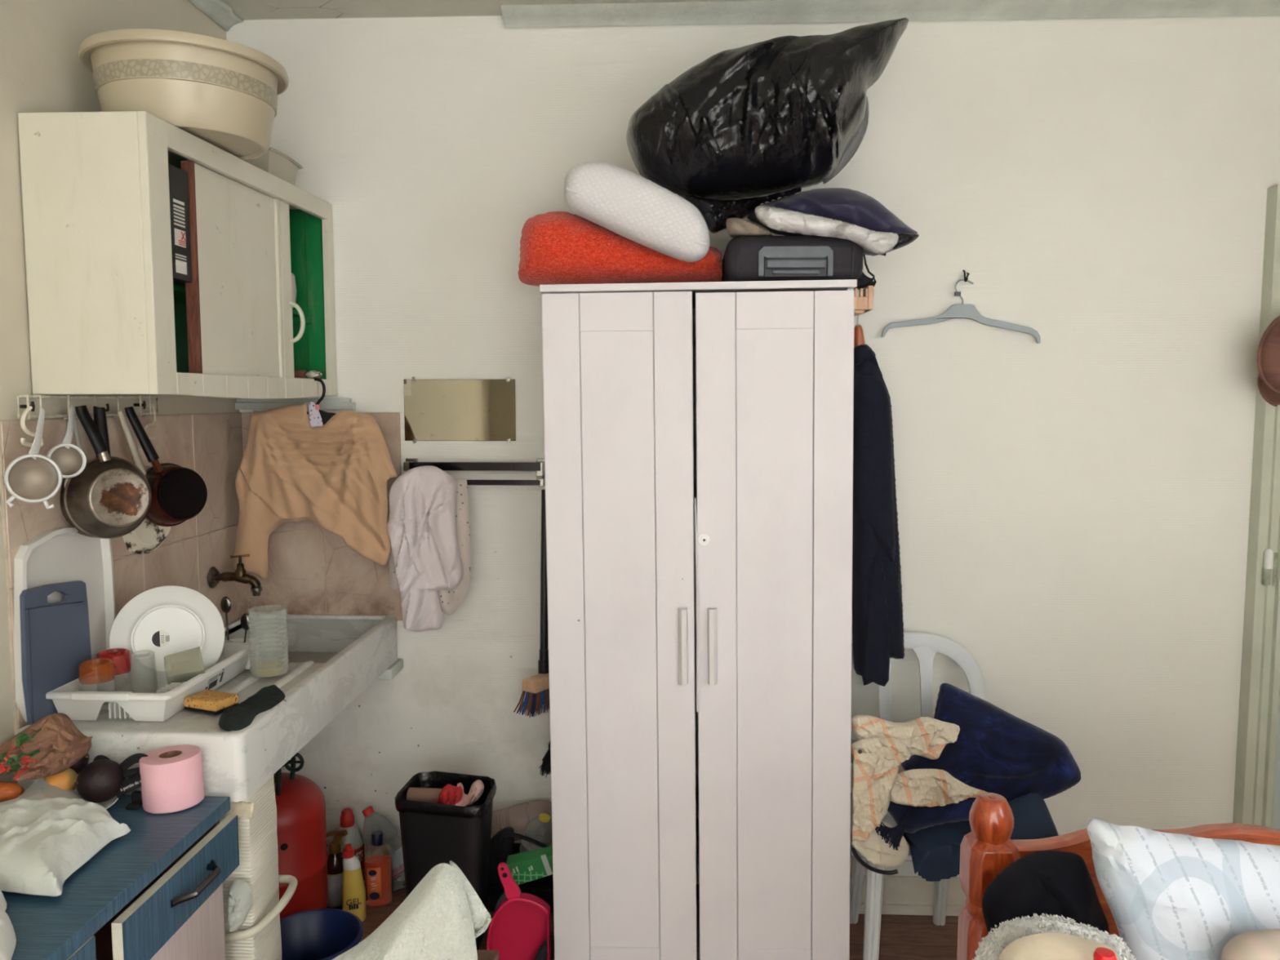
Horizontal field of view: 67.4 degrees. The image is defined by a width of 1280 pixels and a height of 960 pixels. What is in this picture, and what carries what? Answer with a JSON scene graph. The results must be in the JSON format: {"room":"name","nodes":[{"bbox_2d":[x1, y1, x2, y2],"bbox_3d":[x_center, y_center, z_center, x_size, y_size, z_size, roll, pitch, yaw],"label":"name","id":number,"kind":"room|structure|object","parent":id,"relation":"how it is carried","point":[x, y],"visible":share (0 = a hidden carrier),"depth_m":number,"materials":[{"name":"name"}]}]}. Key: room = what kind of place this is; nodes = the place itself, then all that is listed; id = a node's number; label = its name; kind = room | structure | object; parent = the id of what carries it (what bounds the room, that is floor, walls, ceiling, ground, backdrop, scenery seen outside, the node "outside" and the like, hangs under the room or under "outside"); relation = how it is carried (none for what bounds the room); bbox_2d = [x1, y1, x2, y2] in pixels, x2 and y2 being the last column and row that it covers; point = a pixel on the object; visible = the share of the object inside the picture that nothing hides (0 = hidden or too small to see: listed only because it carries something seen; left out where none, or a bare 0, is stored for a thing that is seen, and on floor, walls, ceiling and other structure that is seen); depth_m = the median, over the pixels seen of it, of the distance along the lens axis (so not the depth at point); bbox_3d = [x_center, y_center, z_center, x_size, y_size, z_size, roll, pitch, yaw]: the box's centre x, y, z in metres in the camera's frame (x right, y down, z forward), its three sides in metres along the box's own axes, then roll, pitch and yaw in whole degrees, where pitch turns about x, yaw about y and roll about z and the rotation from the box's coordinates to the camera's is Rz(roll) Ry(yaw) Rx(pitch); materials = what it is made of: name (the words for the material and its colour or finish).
{"room":"studio apartment","nodes":[
{"label":"studio apartment","id":0,"kind":"room"},
{"bbox_2d":[0,0,239,783],"bbox_3d":[-1.436,0.211,0.380,0.150,2.955,5.300,0,5,2],"label":"wall","id":1,"kind":"structure","parent":0,"point":[42,70],"depth_m":2.03,"materials":[{"name":"beige paint"}]},
{"bbox_2d":[16,394,158,420],"bbox_3d":[-1.259,-0.169,2.211,0.030,0.055,0.521,0,5,2],"label":"rail","id":2,"kind":"object","parent":1,"relation":"attached to","point":[140,405],"visible":0.92,"depth_m":2.13,"materials":[{"name":"white metal"}]},
{"bbox_2d":[4,408,62,509],"bbox_3d":[-1.241,-0.044,1.944,0.098,0.201,0.133,-5,7,-43],"label":"strainer","id":3,"kind":"object","parent":2,"relation":"hanging from","point":[33,477],"visible":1,"depth_m":1.93,"materials":[{"name":"white plastic"}]},
{"bbox_2d":[46,404,86,478],"bbox_3d":[-1.237,-0.083,2.054,0.074,0.153,0.122,-4,6,-38],"label":"strainer","id":4,"kind":"object","parent":2,"relation":"hanging from","point":[71,460],"visible":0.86,"depth_m":2.04,"materials":[{"name":"white plastic"}]},
{"bbox_2d":[93,403,109,411],"bbox_3d":[-1.239,-0.167,2.210,0.006,0.019,0.056,0,5,2],"label":"hook","id":5,"kind":"object","parent":2,"relation":"attached to","point":[107,404],"visible":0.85,"depth_m":2.23,"materials":[{"name":"black metal"}]},
{"bbox_2d":[60,407,111,537],"bbox_3d":[-1.218,-0.016,2.169,0.086,0.295,0.176,4,6,38],"label":"saucepan","id":6,"kind":"object","parent":5,"relation":"hanging from","point":[99,413],"visible":0.16,"depth_m":2.18,"materials":[{"name":"metal"}]},
{"bbox_2d":[63,404,151,538],"bbox_3d":[-1.171,-0.016,2.123,0.181,0.298,0.091,-4,6,-40],"label":"saucepan","id":7,"kind":"object","parent":2,"relation":"hanging from","point":[111,497],"visible":0.96,"depth_m":2.10,"materials":[{"name":"metal"}]},
{"bbox_2d":[117,409,171,554],"bbox_3d":[-1.242,0.007,2.399,0.058,0.364,0.195,1,5,12],"label":"saucepan","id":8,"kind":"object","parent":2,"relation":"hanging from","point":[148,536],"visible":0.52,"depth_m":2.38,"materials":[{"name":"white metal"}]},
{"bbox_2d":[124,406,207,526],"bbox_3d":[-1.169,-0.031,2.375,0.096,0.302,0.189,4,6,39],"label":"saucepan","id":9,"kind":"object","parent":2,"relation":"hanging from","point":[179,493],"visible":0.95,"depth_m":2.35,"materials":[{"name":"black metal"}]},
{"bbox_2d":[0,412,248,733],"bbox_3d":[-1.268,0.170,2.494,0.009,0.675,1.070,0,5,2],"label":"backsplash","id":10,"kind":"structure","parent":1,"relation":"attached to","point":[210,445],"depth_m":2.58,"materials":[{"name":"tile"}]},
{"bbox_2d":[17,111,337,399],"bbox_3d":[-1.105,-0.506,2.479,0.323,0.590,0.960,0,5,2],"label":"upper cabinet","id":11,"kind":"object","parent":1,"relation":"attached to","point":[108,314],"depth_m":2.03,"materials":[{"name":"white paint"}]},
{"bbox_2d":[168,163,191,282],"bbox_3d":[-1.085,-0.572,2.149,0.119,0.248,0.085,0,5,2],"label":"carton","id":12,"kind":"object","parent":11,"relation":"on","point":[178,178],"visible":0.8,"depth_m":2.14,"materials":[{"name":"black cardboard"}]},
{"bbox_2d":[78,28,288,159],"bbox_3d":[-1.047,-0.873,2.229,0.440,0.184,0.440,0,5,2],"label":"tub","id":13,"kind":"object","parent":11,"relation":"on","point":[223,93],"visible":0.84,"depth_m":2.08,"materials":[{"name":"beige plastic"}]},
{"bbox_2d":[173,284,312,324],"bbox_3d":[-1.131,-0.457,2.480,0.192,0.037,0.918,0,5,5],"label":"shelf","id":14,"kind":"object","parent":11,"relation":"attached to","point":[224,298],"depth_m":2.34,"materials":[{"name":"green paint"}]},
{"bbox_2d":[255,146,302,185],"bbox_3d":[-1.071,-0.861,2.683,0.192,0.081,0.240,0,5,2],"label":"food container","id":15,"kind":"object","parent":11,"relation":"on","point":[281,166],"visible":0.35,"depth_m":2.66,"materials":[{"name":"beige plastic"}]},
{"bbox_2d":[267,148,297,185],"bbox_3d":[-1.071,-0.859,2.684,0.172,0.078,0.215,0,5,2],"label":"tub","id":16,"kind":"object","parent":15,"relation":"in","point":[281,166],"depth_m":2.66,"materials":[{"name":"beige plastic"}]},
{"bbox_2d":[306,377,336,424],"bbox_3d":[-0.948,-0.230,2.818,0.278,0.140,0.019,0,5,2],"label":"hanger","id":17,"kind":"object","parent":11,"relation":"hanging from","point":[326,416],"visible":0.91,"depth_m":2.81,"materials":[{"name":"black plastic"}]},
{"bbox_2d":[232,401,396,579],"bbox_3d":[-0.968,0.036,2.816,0.501,0.530,0.066,0,5,2],"label":"sweater","id":18,"kind":"object","parent":17,"relation":"hanging from","point":[334,475],"visible":0.98,"depth_m":2.81,"materials":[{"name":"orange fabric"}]},
{"bbox_2d":[189,0,243,31],"bbox_3d":[-1.238,-1.330,2.424,0.064,0.038,0.950,0,5,2],"label":"trim","id":19,"kind":"structure","parent":1,"relation":"attached to","point":[221,13],"depth_m":2.79,"materials":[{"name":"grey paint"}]},
{"bbox_2d":[206,554,262,595],"bbox_3d":[-1.176,0.277,2.799,0.146,0.120,0.065,0,5,2],"label":"tap","id":20,"kind":"object","parent":1,"relation":"attached to","point":[214,576],"visible":1,"depth_m":2.79,"materials":[{"name":"brown metal"}]},
{"bbox_2d":[220,0,785,19],"bbox_3d":[0.428,-1.221,0.254,3.875,0.120,5.450,0,5,2],"label":"ceiling","id":21,"kind":"structure","parent":0,"point":[242,9],"depth_m":2.80,"materials":[{"name":"paint"}]},
{"bbox_2d":[358,872,958,959],"bbox_3d":[0.428,1.589,0.495,3.575,0.190,5.150,0,5,2],"label":"floor","id":22,"kind":"structure","parent":0,"point":[902,937],"depth_m":2.88,"materials":[{"name":"brown wood"}]},
{"bbox_2d":[1,795,239,959],"bbox_3d":[-1.057,1.089,1.462,0.514,0.820,1.036,0,5,2],"label":"cabinet","id":23,"kind":"object","parent":22,"relation":"on","point":[154,891],"visible":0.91,"depth_m":1.68,"materials":[{"name":"blue laminate"}]},
{"bbox_2d":[0,888,16,959],"bbox_3d":[-0.972,0.651,1.419,0.076,0.058,0.292,-4,6,-39],"label":"tissue","id":24,"kind":"object","parent":23,"relation":"on","point":[7,935],"visible":1,"depth_m":1.38,"materials":[{"name":"white paper"}]},
{"bbox_2d":[0,781,24,802],"bbox_3d":[-1.230,0.596,1.834,0.089,0.045,0.044,-1,5,-15],"label":"carrot","id":25,"kind":"object","parent":23,"relation":"on","point":[8,790],"visible":0.78,"depth_m":1.83,"materials":[{"name":"orange food"}]},
{"bbox_2d":[0,777,130,896],"bbox_3d":[-1.080,0.617,1.716,0.334,0.076,0.378,0,5,2],"label":"bag","id":26,"kind":"object","parent":23,"relation":"on","point":[48,832],"visible":0.99,"depth_m":1.65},
{"bbox_2d":[0,712,93,781],"bbox_3d":[-1.146,0.507,1.808,0.191,0.117,0.154,0,5,2],"label":"plastic bag","id":27,"kind":"object","parent":26,"relation":"on","point":[53,744],"visible":1,"depth_m":1.79,"materials":[{"name":"brown plastic"}]},
{"bbox_2d":[44,768,77,790],"bbox_3d":[-1.130,0.590,1.871,0.060,0.056,0.067,0,5,2],"label":"mango","id":28,"kind":"object","parent":26,"relation":"on","point":[65,780],"visible":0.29,"depth_m":1.85,"materials":[{"name":"food"}]},
{"bbox_2d":[74,787,118,808],"bbox_3d":[-1.116,0.634,1.854,0.194,0.016,0.194,0,5,2],"label":"plate","id":29,"kind":"object","parent":23,"relation":"on","point":[108,803],"visible":0.04,"depth_m":1.87,"materials":[{"name":"white ceramic"}]},
{"bbox_2d":[73,759,125,803],"bbox_3d":[-1.051,0.587,1.873,0.082,0.082,0.083,0,5,2],"label":"avocado","id":30,"kind":"object","parent":29,"relation":"on","point":[100,780],"visible":0.93,"depth_m":1.85,"materials":[{"name":"black food"}]},
{"bbox_2d":[93,753,148,809],"bbox_3d":[-1.022,0.588,1.886,0.143,0.104,0.048,0,5,2],"label":"lanyard","id":31,"kind":"object","parent":23,"relation":"on","point":[133,782],"visible":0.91,"depth_m":1.88,"materials":[{"name":"black fabric"}]},
{"bbox_2d":[138,744,204,813],"bbox_3d":[-0.924,0.590,1.897,0.113,0.102,0.110,0,5,2],"label":"toilet roll","id":32,"kind":"object","parent":23,"relation":"on","point":[171,777],"visible":1,"depth_m":1.86,"materials":[{"name":"pink paper"}]},
{"bbox_2d":[219,774,281,959],"bbox_3d":[-0.847,1.048,2.082,0.106,0.796,0.154,0,5,2],"label":"pedestal","id":33,"kind":"object","parent":22,"relation":"on","point":[258,866],"visible":0.49,"depth_m":2.03,"materials":[{"name":"beige ceramic"}]},
{"bbox_2d":[224,875,297,942],"bbox_3d":[-0.841,0.926,2.083,0.162,0.058,0.211,0,5,2],"label":"hose","id":34,"kind":"object","parent":33,"relation":"attached to","point":[291,880],"visible":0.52,"depth_m":2.03,"materials":[{"name":"white plastic"}]},
{"bbox_2d":[226,879,253,932],"bbox_3d":[-0.824,0.879,1.969,0.048,0.108,0.051,0,5,2],"label":"clear bag","id":35,"kind":"object","parent":34,"relation":"on","point":[240,898],"visible":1,"depth_m":1.96,"materials":[{"name":"white plastic"}]},
{"bbox_2d":[273,752,328,919],"bbox_3d":[-1.060,0.978,2.793,0.321,0.634,0.411,0,5,2],"label":"gas cylinder","id":36,"kind":"object","parent":22,"relation":"on","point":[300,803],"visible":0.29,"depth_m":2.67,"materials":[{"name":"red paint"}]},
{"bbox_2d":[280,908,363,959],"bbox_3d":[-0.829,1.235,2.421,0.260,0.185,0.259,0,5,2],"label":"bowl","id":37,"kind":"object","parent":22,"relation":"on","point":[319,934],"visible":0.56,"depth_m":2.51,"materials":[{"name":"blue plastic"}]},
{"bbox_2d":[325,829,347,910],"bbox_3d":[-0.917,1.167,2.891,0.071,0.240,0.073,-4,6,-39],"label":"spray bottle","id":38,"kind":"object","parent":22,"relation":"on","point":[335,860],"visible":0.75,"depth_m":2.87,"materials":[{"name":"brown plastic"}]},
{"bbox_2d":[333,808,364,883],"bbox_3d":[-0.914,1.154,3.010,0.100,0.247,0.096,0,5,2],"label":"bottle","id":39,"kind":"object","parent":22,"relation":"on","point":[354,837],"visible":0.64,"depth_m":2.99,"materials":[{"name":"grey plastic"}]},
{"bbox_2d":[342,843,366,921],"bbox_3d":[-0.838,1.177,2.809,0.066,0.234,0.045,-1,5,-17],"label":"bottle","id":40,"kind":"object","parent":22,"relation":"on","point":[353,891],"visible":0.93,"depth_m":2.79,"materials":[{"name":"yellow plastic"}]},
{"bbox_2d":[364,830,392,906],"bbox_3d":[-0.793,1.175,2.907,0.077,0.222,0.060,-5,7,-44],"label":"bottle","id":41,"kind":"object","parent":22,"relation":"on","point":[377,868],"visible":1,"depth_m":2.89,"materials":[{"name":"orange plastic"}]},
{"bbox_2d":[361,805,405,891],"bbox_3d":[-0.786,1.155,3.009,0.185,0.255,0.105,1,5,15],"label":"bottle","id":42,"kind":"object","parent":22,"relation":"on","point":[396,853],"visible":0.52,"depth_m":2.99,"materials":[{"name":"grey"}]},
{"bbox_2d":[395,771,496,949],"bbox_3d":[-0.543,1.082,2.715,0.262,0.439,0.239,0,5,2],"label":"waste bin","id":43,"kind":"object","parent":22,"relation":"on","point":[433,834],"visible":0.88,"depth_m":2.62,"materials":[{"name":"black plastic"}]},
{"bbox_2d":[406,787,442,803],"bbox_3d":[-0.588,0.890,2.705,0.131,0.046,0.042,1,5,9],"label":"cardboard tube","id":44,"kind":"object","parent":43,"relation":"in","point":[420,794],"visible":0.52,"depth_m":2.69,"materials":[{"name":"brown cardboard"}]},
{"bbox_2d":[436,783,462,805],"bbox_3d":[-0.530,0.881,2.664,0.070,0.057,0.080,0,5,2],"label":"tissue","id":45,"kind":"object","parent":43,"relation":"in","point":[449,794],"visible":0.88,"depth_m":2.66,"materials":[{"name":"red paper"}]},
{"bbox_2d":[476,949,498,959],"bbox_3d":[-0.415,1.068,1.847,0.215,0.796,0.399,0,5,2],"label":"dining chair","id":46,"kind":"object","parent":22,"relation":"on","point":[482,954],"visible":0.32,"depth_m":2.02,"materials":[{"name":"brown wood"}]},
{"bbox_2d":[332,860,491,959],"bbox_3d":[-0.430,0.865,1.577,0.386,0.472,0.096,0,5,-3],"label":"towel","id":47,"kind":"object","parent":46,"relation":"hanging from","point":[442,918],"visible":1,"depth_m":1.55,"materials":[{"name":"white fabric"}]},
{"bbox_2d":[486,862,551,959],"bbox_3d":[-0.327,1.212,2.585,0.168,0.373,0.036,0,5,2],"label":"dustpan","id":48,"kind":"object","parent":22,"relation":"on","point":[520,925],"visible":0.99,"depth_m":2.60,"materials":[{"name":"plastic"}]},
{"bbox_2d":[488,826,553,912],"bbox_3d":[-0.349,1.161,2.943,0.240,0.247,0.192,0,5,2],"label":"tote bag","id":49,"kind":"object","parent":22,"relation":"on","point":[503,845],"visible":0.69,"depth_m":2.88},
{"bbox_2d":[491,800,551,840],"bbox_3d":[-0.349,1.068,2.996,0.242,0.137,0.108,0,5,2],"label":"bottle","id":50,"kind":"object","parent":49,"relation":"in","point":[531,806],"visible":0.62,"depth_m":2.98,"materials":[{"name":"plastic"}]},
{"bbox_2d":[519,813,552,853],"bbox_3d":[-0.314,1.087,2.926,0.110,0.146,0.098,0,5,2],"label":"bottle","id":51,"kind":"object","parent":49,"relation":"in","point":[543,817],"visible":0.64,"depth_m":2.91,"materials":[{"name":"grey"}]},
{"bbox_2d":[506,845,552,884],"bbox_3d":[-0.306,1.078,2.684,0.132,0.103,0.036,0,5,2],"label":"carton","id":52,"kind":"object","parent":22,"relation":"on","point":[531,865],"visible":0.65,"depth_m":2.67,"materials":[{"name":"green cardboard"}]},
{"bbox_2d":[539,279,857,959],"bbox_3d":[0.162,0.441,2.684,0.778,1.903,0.527,0,5,2],"label":"wardrobe","id":53,"kind":"object","parent":22,"relation":"on","point":[699,436],"visible":1,"depth_m":2.44,"materials":[{"name":"white paint"}]},
{"bbox_2d":[518,211,722,286],"bbox_3d":[-0.056,-0.635,2.646,0.560,0.201,0.288,0,5,2],"label":"cushion","id":54,"kind":"object","parent":53,"relation":"on","point":[557,247],"visible":0.78,"depth_m":2.53,"materials":[{"name":"red fabric"}]},
{"bbox_2d":[564,162,710,262],"bbox_3d":[-0.004,-0.688,2.527,0.372,0.252,0.311,0,5,2],"label":"pillow","id":55,"kind":"object","parent":54,"relation":"on","point":[622,202],"visible":1,"depth_m":2.38,"materials":[{"name":"white fabric"}]},
{"bbox_2d":[626,17,908,233],"bbox_3d":[0.321,-0.911,2.501,0.720,0.535,0.477,1,5,14],"label":"bag","id":56,"kind":"object","parent":53,"relation":"on","point":[775,117],"visible":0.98,"depth_m":2.35,"materials":[{"name":"black plastic"}]},
{"bbox_2d":[721,235,863,281],"bbox_3d":[0.399,-0.574,2.613,0.346,0.118,0.466,0,5,2],"label":"suitcase","id":57,"kind":"object","parent":53,"relation":"on","point":[745,258],"visible":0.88,"depth_m":2.40,"materials":[{"name":"black fabric"}]},
{"bbox_2d":[725,217,773,237],"bbox_3d":[0.279,-0.646,2.454,0.119,0.046,0.100,0,5,2],"label":"cloth","id":58,"kind":"object","parent":57,"relation":"on","point":[735,227],"visible":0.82,"depth_m":2.42,"materials":[{"name":"beige fabric"}]},
{"bbox_2d":[746,187,919,256],"bbox_3d":[0.507,-0.669,2.512,0.452,0.195,0.392,0,5,2],"label":"pillow","id":59,"kind":"object","parent":57,"relation":"on","point":[855,216],"visible":0.96,"depth_m":2.43,"materials":[{"name":"blue fabric"}]},
{"bbox_2d":[853,285,874,315],"bbox_3d":[0.614,-0.499,2.682,0.056,0.073,0.124,0,5,2],"label":"peg rack","id":60,"kind":"object","parent":53,"relation":"attached to","point":[863,304],"visible":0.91,"depth_m":2.62,"materials":[{"name":"brown wood"}]},
{"bbox_2d":[853,314,865,347],"bbox_3d":[0.617,-0.416,2.696,0.036,0.137,0.040,0,5,2],"label":"wooden hanger","id":61,"kind":"object","parent":60,"relation":"hanging from","point":[859,339],"visible":0.59,"depth_m":2.68,"materials":[{"name":"wood"}]},
{"bbox_2d":[852,344,904,686],"bbox_3d":[0.678,0.100,2.741,0.174,0.972,0.142,0,5,2],"label":"coat","id":62,"kind":"object","parent":61,"relation":"hanging from","point":[877,624],"visible":0.98,"depth_m":2.69,"materials":[{"name":"blue fabric"}]},
{"bbox_2d":[849,631,984,959],"bbox_3d":[0.795,0.935,2.722,0.459,0.912,0.467,0,5,2],"label":"plastic chair","id":63,"kind":"object","parent":22,"relation":"on","point":[925,646],"visible":0.33,"depth_m":2.88,"materials":[{"name":"white plastic"}]},
{"bbox_2d":[849,821,909,875],"bbox_3d":[0.625,0.959,2.498,0.155,0.141,0.042,0,5,2],"label":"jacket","id":64,"kind":"object","parent":63,"relation":"on","point":[875,850],"visible":0.74,"depth_m":2.49,"materials":[{"name":"fabric"}]},
{"bbox_2d":[875,683,1081,850],"bbox_3d":[0.911,0.754,2.566,0.595,0.380,0.254,0,5,2],"label":"clothing","id":65,"kind":"object","parent":63,"relation":"on","point":[994,750],"visible":0.77,"depth_m":2.60,"materials":[{"name":"blue fabric"}]},
{"bbox_2d":[850,715,986,843],"bbox_3d":[0.723,0.781,2.472,0.352,0.324,0.131,0,5,2],"label":"checked shirt","id":66,"kind":"object","parent":65,"relation":"on","point":[882,745],"visible":1,"depth_m":2.47,"materials":[{"name":"beige fabric"}]},
{"bbox_2d":[902,792,1058,881],"bbox_3d":[0.916,0.943,2.548,0.428,0.203,0.142,0,5,2],"label":"folded garment","id":67,"kind":"object","parent":63,"relation":"on","point":[935,850],"visible":0.48,"depth_m":2.51,"materials":[{"name":"blue fabric"}]},
{"bbox_2d":[956,792,1279,959],"bbox_3d":[1.072,1.108,0.988,0.969,0.863,1.828,0,5,2],"label":"bed","id":68,"kind":"object","parent":22,"relation":"on","point":[986,851],"visible":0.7,"depth_m":1.82,"materials":[{"name":"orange wood"}]},
{"bbox_2d":[972,913,1136,959],"bbox_3d":[0.621,0.752,1.382,0.256,0.249,0.184,0,5,2],"label":"hat","id":69,"kind":"object","parent":68,"relation":"on","point":[1043,937],"depth_m":1.41,"materials":[{"name":"beige fabric"}]},
{"bbox_3d":[1.071,1.080,0.983,0.775,0.200,1.693,0,5,2],"label":"mattress","id":70,"kind":"object","parent":68,"relation":"on","visible":0},
{"bbox_2d":[982,850,1110,934],"bbox_3d":[0.723,0.782,1.693,0.230,0.253,0.122,0,5,2],"label":"cushion","id":71,"kind":"object","parent":70,"relation":"on","point":[1055,882],"visible":0.57,"depth_m":1.66,"materials":[{"name":"black fabric"}]},
{"bbox_2d":[1087,817,1279,959],"bbox_3d":[0.945,0.723,1.526,0.472,0.369,0.126,0,5,2],"label":"pillow","id":72,"kind":"object","parent":70,"relation":"on","point":[1168,896],"visible":0.91,"depth_m":1.48,"materials":[{"name":"white fabric"}]},
{"bbox_2d":[1221,928,1279,959],"bbox_3d":[0.932,0.731,1.404,0.148,0.142,0.091,0,5,2],"label":"pillow","id":73,"kind":"object","parent":70,"relation":"on","point":[1264,944],"visible":1,"depth_m":1.40,"materials":[{"name":"fabric"}]},
{"bbox_2d":[226,15,1279,876],"bbox_3d":[0.539,-0.015,3.015,3.875,2.955,0.150,0,5,2],"label":"wall","id":74,"kind":"structure","parent":0,"point":[1073,504],"depth_m":2.90,"materials":[{"name":"white paint"}]},
{"bbox_2d":[235,398,355,409],"bbox_3d":[-1.067,-0.235,2.973,0.369,0.035,0.030,0,5,2],"label":"trim","id":75,"kind":"structure","parent":74,"relation":"attached to","point":[242,403],"depth_m":2.96,"materials":[{"name":"grey paint"}]},
{"bbox_2d":[241,412,402,620],"bbox_3d":[-0.993,0.116,3.010,0.498,0.655,0.010,0,5,2],"label":"backsplash","id":76,"kind":"structure","parent":74,"relation":"attached to","point":[312,570],"depth_m":3.02,"materials":[{"name":"tile"}]},
{"bbox_2d":[377,657,403,679],"bbox_3d":[-0.837,0.586,2.983,0.172,0.033,0.129,0,5,2],"label":"bracket","id":77,"kind":"object","parent":74,"relation":"attached to","point":[388,674],"visible":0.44,"depth_m":2.94,"materials":[{"name":"grey paint"}]},
{"bbox_2d":[14,613,397,801],"bbox_3d":[-1.024,0.538,2.497,0.481,0.141,1.083,0,5,2],"label":"sink","id":78,"kind":"object","parent":77,"relation":"on","point":[333,659],"visible":0.62,"depth_m":2.27,"materials":[{"name":"ceramic"}]},
{"bbox_2d":[19,580,92,724],"bbox_3d":[-1.252,0.365,2.066,0.012,0.294,0.218,0,5,2],"label":"cutting board","id":79,"kind":"object","parent":78,"relation":"on","point":[55,637],"visible":0.81,"depth_m":2.04,"materials":[{"name":"blue plastic"}]},
{"bbox_2d":[13,527,115,721],"bbox_3d":[-1.268,0.305,2.128,0.021,0.403,0.329,0,5,2],"label":"tray","id":80,"kind":"object","parent":78,"relation":"on","point":[55,555],"visible":0.58,"depth_m":2.14,"materials":[{"name":"white plastic"}]},
{"bbox_2d":[45,638,262,721],"bbox_3d":[-1.114,0.462,2.250,0.276,0.070,0.476,0,5,2],"label":"dish rack","id":81,"kind":"object","parent":78,"relation":"on","point":[122,698],"visible":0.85,"depth_m":2.10,"materials":[{"name":"white plastic"}]},
{"bbox_2d":[109,586,224,690],"bbox_3d":[-1.104,0.371,2.249,0.243,0.238,0.063,-2,5,-26],"label":"dinner plate","id":82,"kind":"object","parent":81,"relation":"in","point":[159,622],"visible":0.91,"depth_m":2.24,"materials":[{"name":"white ceramic"}]},
{"bbox_2d":[164,646,204,684],"bbox_3d":[-1.032,0.419,2.171,0.080,0.081,0.080,-3,6,-28],"label":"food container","id":83,"kind":"object","parent":81,"relation":"on","point":[193,652],"visible":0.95,"depth_m":2.16,"materials":[{"name":"beige plastic"}]},
{"bbox_2d":[183,689,239,714],"bbox_3d":[-0.948,0.491,2.126,0.096,0.027,0.068,2,5,22],"label":"sponge","id":84,"kind":"object","parent":78,"relation":"on","point":[207,701],"visible":0.94,"depth_m":2.10,"materials":[{"name":"yellow plastic"}]},
{"bbox_2d":[218,684,284,731],"bbox_3d":[-0.852,0.494,2.100,0.092,0.025,0.269,0,5,2],"label":"scourer","id":85,"kind":"object","parent":78,"relation":"on","point":[237,717],"visible":1,"depth_m":2.07,"materials":[{"name":"black plastic"}]},
{"bbox_2d":[248,604,288,677],"bbox_3d":[-0.912,0.397,2.358,0.090,0.164,0.090,0,5,2],"label":"glass","id":86,"kind":"object","parent":78,"relation":"on","point":[267,668],"visible":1,"depth_m":2.34,"materials":[{"name":"grey"}]},
{"bbox_2d":[403,376,515,443],"bbox_3d":[-0.556,-0.216,2.963,0.347,0.206,0.011,0,5,2],"label":"mirror","id":87,"kind":"object","parent":74,"relation":"attached to","point":[435,410],"visible":1,"depth_m":2.96,"materials":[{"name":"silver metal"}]},
{"bbox_2d":[403,457,545,486],"bbox_3d":[-0.506,-0.022,2.922,0.447,0.082,0.121,0,5,2],"label":"towel rail","id":88,"kind":"object","parent":74,"relation":"attached to","point":[538,466],"visible":0.74,"depth_m":2.92,"materials":[{"name":"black metal"}]},
{"bbox_2d":[386,466,462,631],"bbox_3d":[-0.643,0.208,2.832,0.229,0.499,0.059,0,5,2],"label":"towel","id":89,"kind":"object","parent":88,"relation":"hanging from","point":[421,529],"visible":1,"depth_m":2.83,"materials":[{"name":"white fabric"}]},
{"bbox_2d":[389,477,471,615],"bbox_3d":[-0.631,0.201,2.873,0.249,0.416,0.019,0,5,2],"label":"garment","id":90,"kind":"object","parent":88,"relation":"hanging from","point":[450,601],"visible":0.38,"depth_m":2.87,"materials":[{"name":"beige fabric"}]},
{"bbox_2d":[513,488,549,717],"bbox_3d":[-0.297,0.364,2.901,0.084,0.669,0.186,4,6,37],"label":"broom","id":91,"kind":"object","parent":88,"relation":"hanging from","point":[536,686],"visible":0.7,"depth_m":2.90,"materials":[{"name":"black plastic"}]},
{"bbox_2d":[500,0,1279,27],"bbox_3d":[0.959,-1.357,2.769,2.725,0.040,0.075,0,5,2],"label":"trim","id":92,"kind":"structure","parent":74,"relation":"attached to","point":[787,11],"depth_m":2.78,"materials":[{"name":"grey paint"}]},
{"bbox_2d":[849,875,966,915],"bbox_3d":[0.792,1.309,3.027,2.060,0.115,0.030,0,5,2],"label":"baseboard","id":93,"kind":"structure","parent":74,"relation":"attached to","point":[901,895],"depth_m":3.02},
{"bbox_2d":[962,270,969,281],"bbox_3d":[0.970,-0.606,2.849,0.019,0.040,0.046,1,5,9],"label":"wall hook","id":94,"kind":"object","parent":74,"relation":"attached to","point":[966,278],"visible":1,"depth_m":2.85,"materials":[{"name":"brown metal"}]},
{"bbox_2d":[880,278,1040,343],"bbox_3d":[0.956,-0.502,2.856,0.468,0.191,0.012,0,5,2],"label":"clothes hanger","id":95,"kind":"object","parent":94,"relation":"hanging from","point":[954,311],"visible":1,"depth_m":2.85,"materials":[{"name":"grey plastic"}]},
{"bbox_2d":[1232,184,1279,827],"bbox_3d":[2.078,0.260,2.865,0.484,2.232,0.066,0,5,2],"label":"door","id":96,"kind":"structure","parent":74,"relation":"attached to","point":[1260,682],"depth_m":2.87,"materials":[{"name":"grey paint"}]},
{"bbox_2d":[1257,315,1279,393],"bbox_3d":[1.843,-0.362,2.714,0.186,0.236,0.068,0,5,2],"label":"cap","id":97,"kind":"object","parent":74,"relation":"hanging from","point":[1268,348],"visible":1,"depth_m":2.71,"materials":[{"name":"brown fabric"}]},
{"bbox_2d":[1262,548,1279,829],"bbox_3d":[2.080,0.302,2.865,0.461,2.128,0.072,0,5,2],"label":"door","id":98,"kind":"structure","parent":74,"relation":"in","point":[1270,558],"depth_m":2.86,"materials":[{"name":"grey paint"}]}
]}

